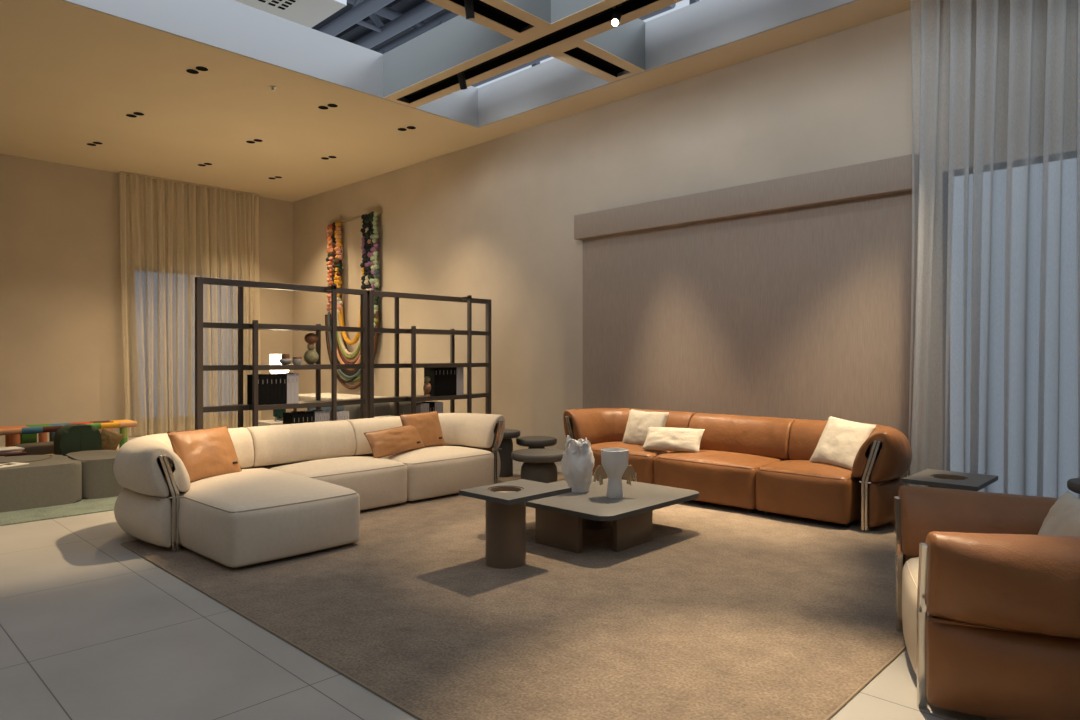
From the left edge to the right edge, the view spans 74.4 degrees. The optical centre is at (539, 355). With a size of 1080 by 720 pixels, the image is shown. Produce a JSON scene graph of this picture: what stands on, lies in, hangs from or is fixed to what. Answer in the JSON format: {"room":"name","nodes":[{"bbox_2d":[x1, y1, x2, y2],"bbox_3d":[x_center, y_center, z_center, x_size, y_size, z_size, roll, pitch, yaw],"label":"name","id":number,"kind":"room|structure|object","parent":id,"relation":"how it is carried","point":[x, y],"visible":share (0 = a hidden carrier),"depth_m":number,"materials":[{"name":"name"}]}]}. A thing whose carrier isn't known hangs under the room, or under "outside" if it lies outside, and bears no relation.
{"room":"store","nodes":[
{"label":"store","id":0,"kind":"room"},
{"bbox_2d":[0,154,292,439],"bbox_3d":[-8.639,-0.845,10.264,0.200,4.390,11.050,0,0,44],"label":"wall","id":1,"kind":"structure","parent":0,"point":[62,359],"depth_m":11.43,"materials":[{"name":"beige paint"}]},
{"bbox_2d":[0,423,246,445],"bbox_3d":[-8.631,1.305,10.118,0.015,0.090,10.850,0,0,44],"label":"baseboard","id":2,"kind":"structure","parent":1,"relation":"attached to","point":[2,442],"depth_m":12.14,"materials":[{"name":"beige paint"}]},
{"bbox_2d":[130,267,239,421],"bbox_3d":[-6.219,-0.190,12.620,0.030,2.620,1.900,0,0,44],"label":"window","id":3,"kind":"structure","parent":1,"relation":"in","point":[137,268],"depth_m":12.51,"materials":[{"name":"grey"}]},
{"bbox_2d":[317,0,443,48],"bbox_3d":[-8.843,-8.985,21.789,25.067,2.190,1.320,0,0,44],"label":"roof truss","id":4,"kind":"object","parent":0,"point":[361,9],"visible":0.07,"depth_m":16.97,"materials":[{"name":"grey metal"}]},
{"bbox_2d":[347,0,425,29],"bbox_3d":[-6.238,-10.250,19.498,0.300,0.300,13.500,0,0,44],"label":"roof purlin","id":5,"kind":"structure","parent":4,"relation":"on","point":[385,12],"depth_m":21.18,"materials":[{"name":"grey metal"}]},
{"bbox_2d":[312,0,448,50],"bbox_3d":[-11.177,-10.875,24.099,30.500,0.350,14.300,0,0,44],"label":"trim","id":6,"kind":"structure","parent":0,"point":[355,32],"depth_m":22.97,"materials":[{"name":"grey metal"}]},
{"bbox_2d":[234,0,346,27],"bbox_3d":[-4.847,-7.777,8.843,1.760,5.866,4.450,0,0,44],"label":"air duct","id":7,"kind":"object","parent":6,"relation":"hanging from","point":[308,13],"visible":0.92,"depth_m":9.92,"materials":[{"name":"white metal"}]},
{"bbox_2d":[0,0,936,201],"bbox_3d":[-2.597,-3.100,4.328,17.140,0.120,11.250,0,0,44],"label":"ceiling","id":8,"kind":"structure","parent":0,"point":[71,75],"depth_m":8.63,"materials":[{"name":"paint"}]},
{"bbox_2d":[87,142,102,145],"bbox_3d":[-6.378,-3.038,10.180,0.279,0.005,0.124,0,0,29],"label":"recessed light","id":9,"kind":"object","parent":8,"relation":"in","point":[95,143],"visible":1,"depth_m":10.17,"materials":[{"name":"black metal"}]},
{"bbox_2d":[126,112,143,117],"bbox_3d":[-5.100,-3.038,8.955,0.279,0.005,0.124,0,0,29],"label":"recessed light","id":10,"kind":"object","parent":8,"relation":"in","point":[135,113],"visible":1,"depth_m":8.95,"materials":[{"name":"black metal"}]},
{"bbox_2d":[120,171,260,436],"bbox_3d":[-6.093,-0.853,12.531,0.177,4.375,2.365,0,0,44],"label":"sheer curtain","id":11,"kind":"object","parent":8,"relation":"hanging from","point":[212,376],"visible":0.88,"depth_m":12.36,"materials":[{"name":"beige fabric"}]},
{"bbox_2d":[186,66,207,73],"bbox_3d":[-3.643,-3.038,7.556,0.279,0.005,0.124,0,0,29],"label":"recessed light","id":12,"kind":"object","parent":8,"relation":"in","point":[200,68],"visible":1,"depth_m":7.56,"materials":[{"name":"black metal"}]},
{"bbox_2d":[318,104,337,109],"bbox_3d":[-2.583,-3.038,8.660,0.279,0.005,0.124,0,0,29],"label":"recessed light","id":13,"kind":"object","parent":8,"relation":"in","point":[329,105],"visible":1,"depth_m":8.66,"materials":[{"name":"black metal"}]},
{"bbox_2d":[398,126,415,130],"bbox_3d":[-1.780,-3.038,9.497,0.279,0.005,0.124,0,0,29],"label":"recessed light","id":14,"kind":"object","parent":8,"relation":"in","point":[408,127],"visible":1,"depth_m":9.49,"materials":[{"name":"black metal"}]},
{"bbox_2d":[61,0,858,127],"bbox_3d":[-0.447,-3.301,2.979,9.570,0.518,8.880,0,0,44],"label":"skylight well","id":15,"kind":"structure","parent":8,"relation":"attached to","point":[232,26],"depth_m":7.39,"materials":[{"name":"grey paint"}]},
{"bbox_2d":[383,0,681,107],"bbox_3d":[1.741,-3.300,5.259,9.510,0.520,0.460,0,0,44],"label":"ceiling beam","id":16,"kind":"structure","parent":15,"relation":"attached to","point":[424,69],"depth_m":7.37,"materials":[{"name":"paint"}]},
{"bbox_2d":[457,70,466,89],"bbox_3d":[-0.844,-3.006,7.717,0.103,0.227,0.138,0,0,44],"label":"spotlight","id":17,"kind":"object","parent":16,"relation":"hanging from","point":[461,77],"visible":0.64,"depth_m":7.69,"materials":[{"name":"black metal"}]},
{"bbox_2d":[611,3,621,26],"bbox_3d":[0.676,-3.008,6.274,0.101,0.223,0.158,0,0,5],"label":"spotlight","id":18,"kind":"object","parent":16,"relation":"hanging from","point":[617,14],"visible":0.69,"depth_m":6.24,"materials":[{"name":"black metal"}]},
{"bbox_2d":[548,18,644,82],"bbox_3d":[0.601,-3.300,7.378,0.470,0.520,1.020,0,0,44],"label":"trim","id":19,"kind":"structure","parent":15,"relation":"attached to","point":[606,54],"depth_m":7.36,"materials":[{"name":"paint"}]},
{"bbox_2d":[426,0,550,39],"bbox_3d":[-2.612,-3.300,4.030,0.470,0.520,7.340,0,0,44],"label":"trim","id":20,"kind":"structure","parent":8,"relation":"attached to","point":[507,18],"depth_m":6.40,"materials":[{"name":"paint"}]},
{"bbox_2d":[464,0,474,19],"bbox_3d":[-0.605,-3.006,6.100,0.100,0.229,0.118,0,0,44],"label":"spotlight","id":21,"kind":"object","parent":20,"relation":"hanging from","point":[469,8],"visible":1,"depth_m":6.08,"materials":[{"name":"black metal"}]},
{"bbox_2d":[907,0,942,476],"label":"sheer curtain","id":22,"kind":"object","parent":8,"relation":"hanging from","point":[924,459],"depth_m":5.93,"materials":[{"name":"beige fabric"}]},
{"bbox_2d":[959,0,1000,474],"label":"sheer curtain","id":23,"kind":"object","parent":8,"relation":"hanging from","point":[988,445],"depth_m":5.65,"materials":[{"name":"beige fabric"}]},
{"bbox_2d":[1001,0,1052,496],"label":"sheer curtain","id":24,"kind":"object","parent":8,"relation":"hanging from","point":[1024,355],"depth_m":5.43,"materials":[{"name":"beige fabric"}]},
{"bbox_2d":[1049,0,1067,497],"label":"sheer curtain","id":25,"kind":"object","parent":8,"relation":"hanging from","point":[1057,347],"depth_m":5.27,"materials":[{"name":"beige fabric"}]},
{"bbox_2d":[1072,0,1079,477],"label":"sheer curtain","id":26,"kind":"object","parent":8,"relation":"hanging from","point":[1076,337],"depth_m":5.25,"materials":[{"name":"beige fabric"}]},
{"bbox_2d":[0,435,994,719],"bbox_3d":[-2.566,1.400,4.403,17.000,0.100,11.000,0,0,44],"label":"floor","id":27,"kind":"structure","parent":0,"point":[91,628],"depth_m":3.21,"materials":[{"name":"tile"}]},
{"bbox_2d":[0,496,117,525],"bbox_3d":[-6.070,1.345,7.106,4.618,0.009,3.668,0,0,44],"label":"area rug","id":28,"kind":"object","parent":27,"relation":"on","point":[85,506],"visible":0.02,"depth_m":6.13,"materials":[{"name":"green carpet"}]},
{"bbox_2d":[0,451,26,456],"bbox_3d":[-5.519,1.165,7.319,0.400,0.350,0.320,0,0,44],"label":"table","id":29,"kind":"object","parent":28,"relation":"on","point":[22,452],"visible":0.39,"depth_m":7.23,"materials":[{"name":"brown"}]},
{"bbox_3d":[-5.512,0.983,7.333,0.250,0.012,0.240,0,0,-40],"label":"magazine","id":30,"kind":"object","parent":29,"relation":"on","visible":0},
{"bbox_3d":[-5.508,0.971,7.329,0.240,0.012,0.250,0,0,43],"label":"magazine","id":31,"kind":"object","parent":30,"relation":"on","visible":0},
{"bbox_2d":[0,446,24,450],"bbox_3d":[-5.504,0.958,7.326,0.240,0.012,0.250,0,0,36],"label":"magazine","id":32,"kind":"object","parent":31,"relation":"on","point":[13,447],"visible":1,"depth_m":7.32,"materials":[{"name":"beige paper"}]},
{"bbox_2d":[14,441,53,455],"bbox_3d":[-5.876,1.186,8.493,0.320,0.308,0.620,0,0,44],"label":"footstool","id":33,"kind":"object","parent":28,"relation":"on","point":[39,448],"visible":0.09,"depth_m":8.32,"materials":[{"name":"brown"}]},
{"bbox_2d":[0,454,81,512],"bbox_3d":[-5.086,1.154,6.297,0.981,0.371,1.590,0,0,44],"label":"pouf","id":34,"kind":"object","parent":28,"relation":"on","point":[47,480],"visible":0.98,"depth_m":6.32,"materials":[{"name":"brown"}]},
{"bbox_2d":[0,462,28,467],"bbox_3d":[-4.749,0.971,6.317,0.200,0.006,0.280,0,0,19],"label":"magazine","id":35,"kind":"object","parent":34,"relation":"on","point":[11,463],"visible":1,"depth_m":6.34,"materials":[{"name":"beige paper"}]},
{"bbox_2d":[0,420,136,448],"bbox_3d":[-6.233,1.097,8.669,0.414,0.485,2.280,0,0,44],"label":"bench","id":36,"kind":"object","parent":28,"relation":"on","point":[14,435],"visible":0.58,"depth_m":8.68,"materials":[{"name":"multicoloured"}]},
{"bbox_2d":[45,424,118,455],"bbox_3d":[-5.334,1.063,8.264,0.640,0.554,1.180,0,0,44],"label":"seat","id":37,"kind":"object","parent":28,"relation":"on","point":[69,438],"visible":0.2,"depth_m":8.10,"materials":[{"name":"green fabric"}]},
{"bbox_2d":[100,428,123,449],"bbox_3d":[-5.151,1.020,8.489,0.326,0.325,0.127,0,0,-32],"label":"cushion","id":38,"kind":"object","parent":37,"relation":"on","point":[111,440],"visible":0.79,"depth_m":8.47,"materials":[{"name":"brown fabric"}]},
{"bbox_2d":[66,450,123,498],"bbox_3d":[-4.352,1.157,7.061,0.821,0.365,0.541,0,0,44],"label":"pouf","id":39,"kind":"object","parent":28,"relation":"on","point":[99,480],"visible":0.52,"depth_m":6.72,"materials":[{"name":"grey fabric"}]},
{"bbox_2d":[258,420,282,425],"bbox_3d":[-3.658,1.130,9.982,0.480,0.440,0.480,0,0,44],"label":"pedestal","id":40,"kind":"object","parent":27,"relation":"on","point":[262,422],"visible":0.23,"depth_m":9.81,"materials":[{"name":"stone"}]},
{"bbox_2d":[270,354,288,420],"bbox_3d":[-3.658,0.443,9.982,0.260,0.935,0.259,0,0,44],"label":"table lamp","id":41,"kind":"object","parent":40,"relation":"on","point":[274,358],"visible":0.39,"depth_m":9.89,"materials":[{"name":"stone"}]},
{"bbox_2d":[195,277,366,429],"bbox_3d":[-2.569,0.300,7.267,0.372,2.100,1.820,0,0,44],"label":"bookcase","id":42,"kind":"object","parent":27,"relation":"on","point":[255,326],"visible":0.66,"depth_m":7.06,"materials":[{"name":"brown metal"}]},
{"bbox_2d":[247,374,260,404],"bbox_3d":[-2.809,0.330,6.980,0.201,0.295,0.043,0,0,44],"label":"book","id":43,"kind":"object","parent":42,"relation":"on","point":[249,377],"visible":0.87,"depth_m":6.97,"materials":[{"name":"black paper"}]},
{"bbox_2d":[261,375,264,404],"bbox_3d":[-2.778,0.332,7.012,0.201,0.292,0.043,0,0,44],"label":"book","id":44,"kind":"object","parent":42,"relation":"on","point":[262,376],"visible":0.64,"depth_m":6.94,"materials":[{"name":"black paper"}]},
{"bbox_2d":[258,374,268,404],"bbox_3d":[-2.747,0.329,7.045,0.201,0.298,0.043,0,0,44],"label":"book","id":45,"kind":"object","parent":42,"relation":"on","point":[266,375],"visible":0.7,"depth_m":6.98,"materials":[{"name":"black paper"}]},
{"bbox_2d":[269,375,273,404],"bbox_3d":[-2.716,0.332,7.077,0.201,0.293,0.043,0,0,44],"label":"book","id":46,"kind":"object","parent":42,"relation":"on","point":[271,377],"visible":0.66,"depth_m":7.01,"materials":[{"name":"black paper"}]},
{"bbox_2d":[269,374,277,403],"bbox_3d":[-2.684,0.331,7.110,0.201,0.295,0.043,0,0,44],"label":"book","id":47,"kind":"object","parent":42,"relation":"on","point":[275,375],"visible":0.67,"depth_m":7.04,"materials":[{"name":"black paper"}]},
{"bbox_2d":[278,374,282,403],"bbox_3d":[-2.653,0.329,7.142,0.201,0.298,0.043,0,0,44],"label":"book","id":48,"kind":"object","parent":42,"relation":"on","point":[280,376],"visible":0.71,"depth_m":7.07,"materials":[{"name":"black paper"}]},
{"bbox_2d":[283,374,286,403],"bbox_3d":[-2.622,0.332,7.175,0.201,0.292,0.043,0,0,44],"label":"book","id":49,"kind":"object","parent":42,"relation":"on","point":[284,376],"visible":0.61,"depth_m":7.11,"materials":[{"name":"black paper"}]},
{"bbox_2d":[279,354,291,364],"bbox_3d":[-2.575,0.034,7.196,0.124,0.108,0.124,0,0,44],"label":"bowl","id":50,"kind":"object","parent":42,"relation":"on","point":[285,360],"visible":1,"depth_m":7.16,"materials":[{"name":"ceramic"}]},
{"bbox_2d":[281,373,290,403],"bbox_3d":[-2.592,0.328,7.206,0.201,0.299,0.040,0,0,44],"label":"book","id":51,"kind":"object","parent":42,"relation":"on","point":[288,375],"visible":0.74,"depth_m":7.14,"materials":[{"name":"grey paper"}]},
{"bbox_2d":[283,412,296,423],"bbox_3d":[-2.552,0.733,7.248,0.201,0.314,0.046,0,0,44],"label":"book","id":52,"kind":"object","parent":42,"relation":"on","point":[288,417],"visible":0.49,"depth_m":7.20,"materials":[{"name":"black paper"}]},
{"bbox_2d":[285,373,294,402],"bbox_3d":[-2.563,0.329,7.236,0.201,0.298,0.040,0,0,44],"label":"book","id":53,"kind":"object","parent":42,"relation":"on","point":[292,375],"visible":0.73,"depth_m":7.17,"materials":[{"name":"grey paper"}]},
{"bbox_2d":[286,373,298,402],"bbox_3d":[-2.534,0.326,7.267,0.201,0.304,0.040,0,0,44],"label":"book","id":54,"kind":"object","parent":42,"relation":"on","point":[296,374],"visible":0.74,"depth_m":7.20,"materials":[{"name":"grey paper"}]},
{"bbox_2d":[292,357,301,364],"bbox_3d":[-2.488,0.050,7.286,0.100,0.076,0.100,0,0,44],"label":"bowl","id":55,"kind":"object","parent":42,"relation":"on","point":[296,360],"visible":1,"depth_m":7.25,"materials":[{"name":"ceramic"}]},
{"bbox_2d":[293,412,300,422],"bbox_3d":[-2.519,0.733,7.283,0.201,0.313,0.046,0,0,44],"label":"book","id":56,"kind":"object","parent":42,"relation":"on","point":[298,413],"visible":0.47,"depth_m":7.22,"materials":[{"name":"black paper"}]},
{"bbox_2d":[292,411,304,422],"bbox_3d":[-2.485,0.731,7.317,0.201,0.319,0.046,0,0,44],"label":"book","id":57,"kind":"object","parent":42,"relation":"on","point":[301,412],"visible":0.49,"depth_m":7.25,"materials":[{"name":"black paper"}]},
{"bbox_2d":[305,412,309,422],"bbox_3d":[-2.452,0.734,7.352,0.201,0.312,0.046,0,0,44],"label":"book","id":58,"kind":"object","parent":42,"relation":"on","point":[307,414],"visible":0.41,"depth_m":7.28,"materials":[{"name":"black paper"}]},
{"bbox_2d":[302,411,313,421],"bbox_3d":[-2.419,0.732,7.386,0.201,0.316,0.046,0,0,44],"label":"book","id":59,"kind":"object","parent":42,"relation":"on","point":[311,412],"visible":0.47,"depth_m":7.32,"materials":[{"name":"black paper"}]},
{"bbox_2d":[304,333,318,363],"bbox_3d":[-2.381,-0.075,7.398,0.150,0.328,0.150,0,0,44],"label":"vase","id":60,"kind":"object","parent":42,"relation":"on","point":[311,356],"visible":1,"depth_m":7.35,"materials":[{"name":"green ceramic"}]},
{"bbox_2d":[309,410,321,421],"bbox_3d":[-2.352,0.733,7.457,0.201,0.314,0.040,0,0,44],"label":"book","id":61,"kind":"object","parent":42,"relation":"on","point":[320,412],"visible":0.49,"depth_m":7.39,"materials":[{"name":"grey paper"}]},
{"bbox_2d":[313,411,318,421],"bbox_3d":[-2.381,0.734,7.426,0.201,0.313,0.040,0,0,44],"label":"book","id":62,"kind":"object","parent":42,"relation":"on","point":[316,414],"visible":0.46,"depth_m":7.36,"materials":[{"name":"grey paper"}]},
{"bbox_2d":[315,410,325,421],"bbox_3d":[-2.323,0.731,7.487,0.201,0.318,0.040,0,0,44],"label":"book","id":63,"kind":"object","parent":42,"relation":"on","point":[323,411],"visible":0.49,"depth_m":7.42,"materials":[{"name":"grey paper"}]},
{"bbox_2d":[326,411,329,420],"bbox_3d":[-2.294,0.734,7.517,0.201,0.311,0.040,0,0,44],"label":"book","id":64,"kind":"object","parent":42,"relation":"on","point":[327,412],"visible":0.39,"depth_m":7.45,"materials":[{"name":"grey paper"}]},
{"bbox_2d":[337,411,342,419],"bbox_3d":[-2.188,0.740,7.628,0.201,0.300,0.038,0,0,44],"label":"book","id":65,"kind":"object","parent":42,"relation":"on","point":[340,412],"visible":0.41,"depth_m":7.56,"materials":[{"name":"grey paper"}]},
{"bbox_2d":[293,393,382,410],"bbox_3d":[-2.934,0.960,10.230,1.600,0.780,0.700,0,0,44],"label":"console table","id":66,"kind":"object","parent":27,"relation":"on","point":[324,396],"visible":0.15,"depth_m":10.02,"materials":[{"name":"stone"}]},
{"bbox_2d":[344,401,424,419],"bbox_3d":[-2.041,0.940,9.096,0.760,0.820,1.400,0,0,44],"label":"lounge sofa","id":67,"kind":"object","parent":27,"relation":"on","point":[380,409],"visible":0.09,"depth_m":8.65,"materials":[{"name":"grey"}]},
{"bbox_2d":[307,407,337,410],"bbox_3d":[-2.638,0.762,8.684,0.183,0.406,0.467,0,0,29],"label":"cushion","id":68,"kind":"object","parent":67,"relation":"on","point":[313,408],"visible":0.05,"depth_m":8.64,"materials":[{"name":"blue fabric"}]},
{"bbox_2d":[367,290,490,417],"bbox_3d":[-1.285,0.300,8.605,0.372,2.100,1.830,0,0,44],"label":"bookcase","id":69,"kind":"object","parent":27,"relation":"on","point":[469,300],"visible":0.66,"depth_m":8.40,"materials":[{"name":"brown metal"}]},
{"bbox_2d":[403,405,416,413],"bbox_3d":[-1.522,0.734,8.322,0.200,0.311,0.043,0,0,44],"label":"book","id":70,"kind":"object","parent":69,"relation":"on","point":[406,408],"visible":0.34,"depth_m":8.32,"materials":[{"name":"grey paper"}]},
{"bbox_2d":[423,376,430,395],"bbox_3d":[-1.337,0.359,8.428,0.094,0.238,0.094,0,0,44],"label":"vase","id":71,"kind":"object","parent":69,"relation":"on","point":[427,387],"visible":1,"depth_m":8.40,"materials":[{"name":"ceramic"}]},
{"bbox_2d":[424,368,437,395],"bbox_3d":[-1.310,0.297,8.543,0.201,0.361,0.055,0,0,44],"label":"book","id":72,"kind":"object","parent":69,"relation":"on","point":[432,373],"visible":0.69,"depth_m":8.49,"materials":[{"name":"black paper"}]},
{"bbox_2d":[438,368,441,395],"bbox_3d":[-1.270,0.293,8.584,0.201,0.369,0.055,0,0,44],"label":"book","id":73,"kind":"object","parent":69,"relation":"on","point":[439,369],"visible":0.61,"depth_m":8.52,"materials":[{"name":"black paper"}]},
{"bbox_2d":[442,368,445,395],"bbox_3d":[-1.230,0.297,8.625,0.201,0.363,0.055,0,0,44],"label":"book","id":74,"kind":"object","parent":69,"relation":"on","point":[443,369],"visible":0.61,"depth_m":8.56,"materials":[{"name":"black paper"}]},
{"bbox_2d":[446,367,448,395],"bbox_3d":[-1.191,0.296,8.666,0.201,0.364,0.055,0,0,44],"label":"book","id":75,"kind":"object","parent":69,"relation":"on","point":[447,368],"visible":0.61,"depth_m":8.60,"materials":[{"name":"black paper"}]},
{"bbox_2d":[449,367,452,394],"bbox_3d":[-1.152,0.294,8.707,0.201,0.369,0.055,0,0,44],"label":"book","id":76,"kind":"object","parent":69,"relation":"on","point":[450,368],"visible":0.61,"depth_m":8.64,"materials":[{"name":"black paper"}]},
{"bbox_2d":[453,367,456,394],"bbox_3d":[-1.112,0.298,8.748,0.201,0.361,0.055,0,0,44],"label":"book","id":77,"kind":"object","parent":69,"relation":"on","point":[454,368],"visible":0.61,"depth_m":8.68,"materials":[{"name":"black paper"}]},
{"bbox_2d":[457,367,458,394],"bbox_3d":[-1.080,0.294,8.782,0.201,0.367,0.035,0,0,44],"label":"book","id":78,"kind":"object","parent":69,"relation":"on","point":[457,367],"visible":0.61,"depth_m":8.72,"materials":[{"name":"grey paper"}]},
{"bbox_2d":[459,367,460,394],"bbox_3d":[-1.054,0.291,8.809,0.201,0.374,0.035,0,0,44],"label":"book","id":79,"kind":"object","parent":69,"relation":"on","point":[459,367],"visible":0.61,"depth_m":8.74,"materials":[{"name":"grey paper"}]},
{"bbox_2d":[461,367,463,394],"bbox_3d":[-1.028,0.295,8.836,0.201,0.367,0.035,0,0,44],"label":"book","id":80,"kind":"object","parent":69,"relation":"on","point":[462,368],"visible":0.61,"depth_m":8.77,"materials":[{"name":"grey paper"}]},
{"bbox_2d":[498,429,519,476],"bbox_3d":[-0.420,1.097,8.026,0.400,0.505,0.400,0,0,44],"label":"side table","id":81,"kind":"object","parent":27,"relation":"on","point":[506,470],"visible":0.53,"depth_m":7.92,"materials":[{"name":"brown wood"}]},
{"bbox_2d":[121,472,905,719],"bbox_3d":[0.209,1.343,5.100,4.660,0.011,4.470,0,0,44],"label":"area rug","id":82,"kind":"object","parent":27,"relation":"on","point":[728,612],"visible":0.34,"depth_m":3.74,"materials":[{"name":"brown carpet"}]},
{"bbox_2d":[113,413,504,567],"bbox_3d":[-1.497,0.975,6.101,1.901,0.725,3.612,0,0,44],"label":"sectional sofa","id":83,"kind":"object","parent":82,"relation":"on","point":[300,488],"visible":0.88,"depth_m":5.06,"materials":[{"name":"beige fabric"}]},
{"bbox_2d":[167,425,241,482],"bbox_3d":[-2.530,0.741,5.389,0.244,0.375,0.526,0,0,26],"label":"cushion","id":84,"kind":"object","parent":83,"relation":"on","point":[209,452],"visible":0.84,"depth_m":5.31,"materials":[{"name":"leather"}]},
{"bbox_2d":[364,425,425,457],"bbox_3d":[-1.372,0.805,6.774,0.180,0.269,0.705,0,0,33],"label":"cushion","id":85,"kind":"object","parent":83,"relation":"on","point":[387,442],"visible":1,"depth_m":6.68,"materials":[{"name":"leather"}]},
{"bbox_2d":[400,411,444,446],"bbox_3d":[-1.176,0.747,7.146,0.173,0.362,0.509,0,0,38],"label":"cushion","id":86,"kind":"object","parent":83,"relation":"on","point":[427,424],"visible":0.77,"depth_m":7.12,"materials":[{"name":"leather"}]},
{"bbox_2d":[459,479,571,568],"bbox_3d":[-0.155,1.099,4.605,0.460,0.478,0.570,0,0,44],"label":"side table","id":87,"kind":"object","parent":82,"relation":"on","point":[505,501],"visible":1,"depth_m":4.49,"materials":[{"name":"grey"}]},
{"bbox_2d":[516,436,556,448],"bbox_3d":[-0.041,1.141,8.161,0.470,0.395,0.470,0,0,44],"label":"side table","id":88,"kind":"object","parent":82,"relation":"on","point":[532,442],"visible":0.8,"depth_m":8.01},
{"bbox_2d":[511,448,563,482],"bbox_3d":[-0.011,1.165,7.355,0.580,0.345,0.580,0,0,44],"label":"side table","id":89,"kind":"object","parent":82,"relation":"on","point":[538,465],"visible":0.84,"depth_m":7.19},
{"bbox_2d":[526,476,699,552],"bbox_3d":[0.440,1.189,5.398,1.120,0.298,1.200,0,0,44],"label":"coffee table","id":90,"kind":"object","parent":82,"relation":"on","point":[560,520],"visible":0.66,"depth_m":5.01,"materials":[{"name":"grey wood"}]},
{"bbox_2d":[561,435,594,492],"bbox_3d":[0.302,0.827,5.487,0.258,0.426,0.260,0,0,44],"label":"vase","id":91,"kind":"object","parent":90,"relation":"on","point":[577,465],"visible":1,"depth_m":5.41,"materials":[{"name":"white ceramic"}]},
{"bbox_2d":[593,448,636,498],"bbox_3d":[0.553,0.865,5.236,0.246,0.350,0.238,0,0,44],"label":"vase","id":92,"kind":"object","parent":90,"relation":"on","point":[614,461],"visible":1,"depth_m":5.20,"materials":[{"name":"white ceramic"}]},
{"bbox_2d":[563,408,911,531],"bbox_3d":[1.674,0.955,6.709,3.391,0.766,0.960,0,0,44],"label":"leather sofa","id":93,"kind":"object","parent":82,"relation":"on","point":[748,462],"visible":0.72,"depth_m":6.17,"materials":[{"name":"brown leather"}]},
{"bbox_2d":[622,409,668,444],"bbox_3d":[1.058,0.732,7.167,0.470,0.364,0.197,0,0,44],"label":"cushion","id":94,"kind":"object","parent":93,"relation":"on","point":[638,422],"visible":0.76,"depth_m":7.14,"materials":[{"name":"beige fabric"}]},
{"bbox_2d":[642,427,704,452],"bbox_3d":[1.269,0.795,6.790,0.582,0.218,0.191,0,0,33],"label":"cushion","id":95,"kind":"object","parent":93,"relation":"on","point":[658,438],"visible":1,"depth_m":6.73,"materials":[{"name":"beige fabric"}]},
{"bbox_2d":[809,416,875,470],"bbox_3d":[2.495,0.721,5.871,0.278,0.420,0.441,0,0,-40],"label":"cushion","id":96,"kind":"object","parent":93,"relation":"on","point":[840,441],"visible":0.88,"depth_m":5.82,"materials":[{"name":"beige fabric"}]},
{"bbox_2d":[902,469,997,490],"bbox_3d":[2.916,1.099,5.046,0.460,0.478,0.600,0,0,44],"label":"side table","id":97,"kind":"object","parent":82,"relation":"on","point":[934,478],"visible":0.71,"depth_m":4.96,"materials":[{"name":"grey"}]},
{"bbox_2d":[894,485,1079,719],"bbox_3d":[2.072,1.000,2.925,1.023,0.700,1.236,0,0,21],"label":"leather armchair","id":98,"kind":"object","parent":27,"relation":"on","point":[988,605],"visible":0.99,"depth_m":2.53,"materials":[{"name":"brown leather"}]},
{"bbox_2d":[1038,491,1079,536],"bbox_3d":[2.150,0.753,2.908,0.191,0.334,0.465,0,0,23],"label":"cushion","id":99,"kind":"object","parent":98,"relation":"on","point":[1063,518],"visible":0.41,"depth_m":2.90,"materials":[{"name":"beige fabric"}]},
{"bbox_2d":[1067,478,1079,493],"bbox_3d":[3.792,1.100,4.746,0.440,0.500,0.440,0,0,44],"label":"side table","id":100,"kind":"object","parent":27,"relation":"on","point":[1073,484],"visible":1,"depth_m":4.78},
{"bbox_2d":[375,3,675,86],"bbox_3d":[-6.350,-8.985,24.387,25.067,2.190,1.320,0,0,44],"label":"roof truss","id":101,"kind":"object","parent":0,"point":[449,15],"visible":0.13,"depth_m":20.91,"materials":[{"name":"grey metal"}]},
{"bbox_2d":[532,0,699,66],"bbox_3d":[1.016,-4.750,22.724,30.000,12.200,0.200,0,0,44],"label":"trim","id":102,"kind":"structure","parent":0,"point":[690,1],"depth_m":19.59,"materials":[{"name":"grey metal"}]},
{"bbox_2d":[293,0,1077,470],"bbox_3d":[1.265,-0.845,8.280,16.840,4.390,0.200,0,0,44],"label":"wall","id":103,"kind":"structure","parent":0,"point":[493,219],"depth_m":8.86,"materials":[{"name":"beige paint"}]},
{"bbox_2d":[325,211,382,388],"bbox_3d":[-3.284,-0.918,12.350,1.740,2.995,0.148,0,0,44],"label":"wall hanging","id":104,"kind":"object","parent":103,"relation":"attached to","point":[369,267],"depth_m":12.33,"materials":[{"name":"multicoloured fabric"}]},
{"bbox_2d":[574,153,919,240],"bbox_3d":[1.867,-1.583,7.460,3.875,0.295,0.150,0,0,44],"label":"wall ledge","id":105,"kind":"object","parent":103,"relation":"attached to","point":[893,175],"depth_m":7.05,"materials":[{"name":"beige paint"}]},
{"bbox_2d":[583,187,929,485],"bbox_3d":[1.943,-0.050,7.456,3.880,2.800,0.050,0,0,44],"label":"wall panel","id":106,"kind":"object","parent":103,"relation":"attached to","point":[802,312],"visible":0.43,"depth_m":7.13,"materials":[{"name":"beige fabric"}]},
{"bbox_2d":[940,0,957,470],"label":"sheer curtain","id":107,"kind":"object","parent":103,"relation":"hanging from","point":[945,448],"depth_m":5.78,"materials":[{"name":"beige fabric"}]},
{"bbox_2d":[943,151,1076,496],"bbox_3d":[4.482,-0.170,5.046,2.920,2.800,0.012,0,0,44],"label":"window","id":108,"kind":"structure","parent":103,"relation":"in","point":[1069,449],"depth_m":5.69,"materials":[{"name":"grey glass"}]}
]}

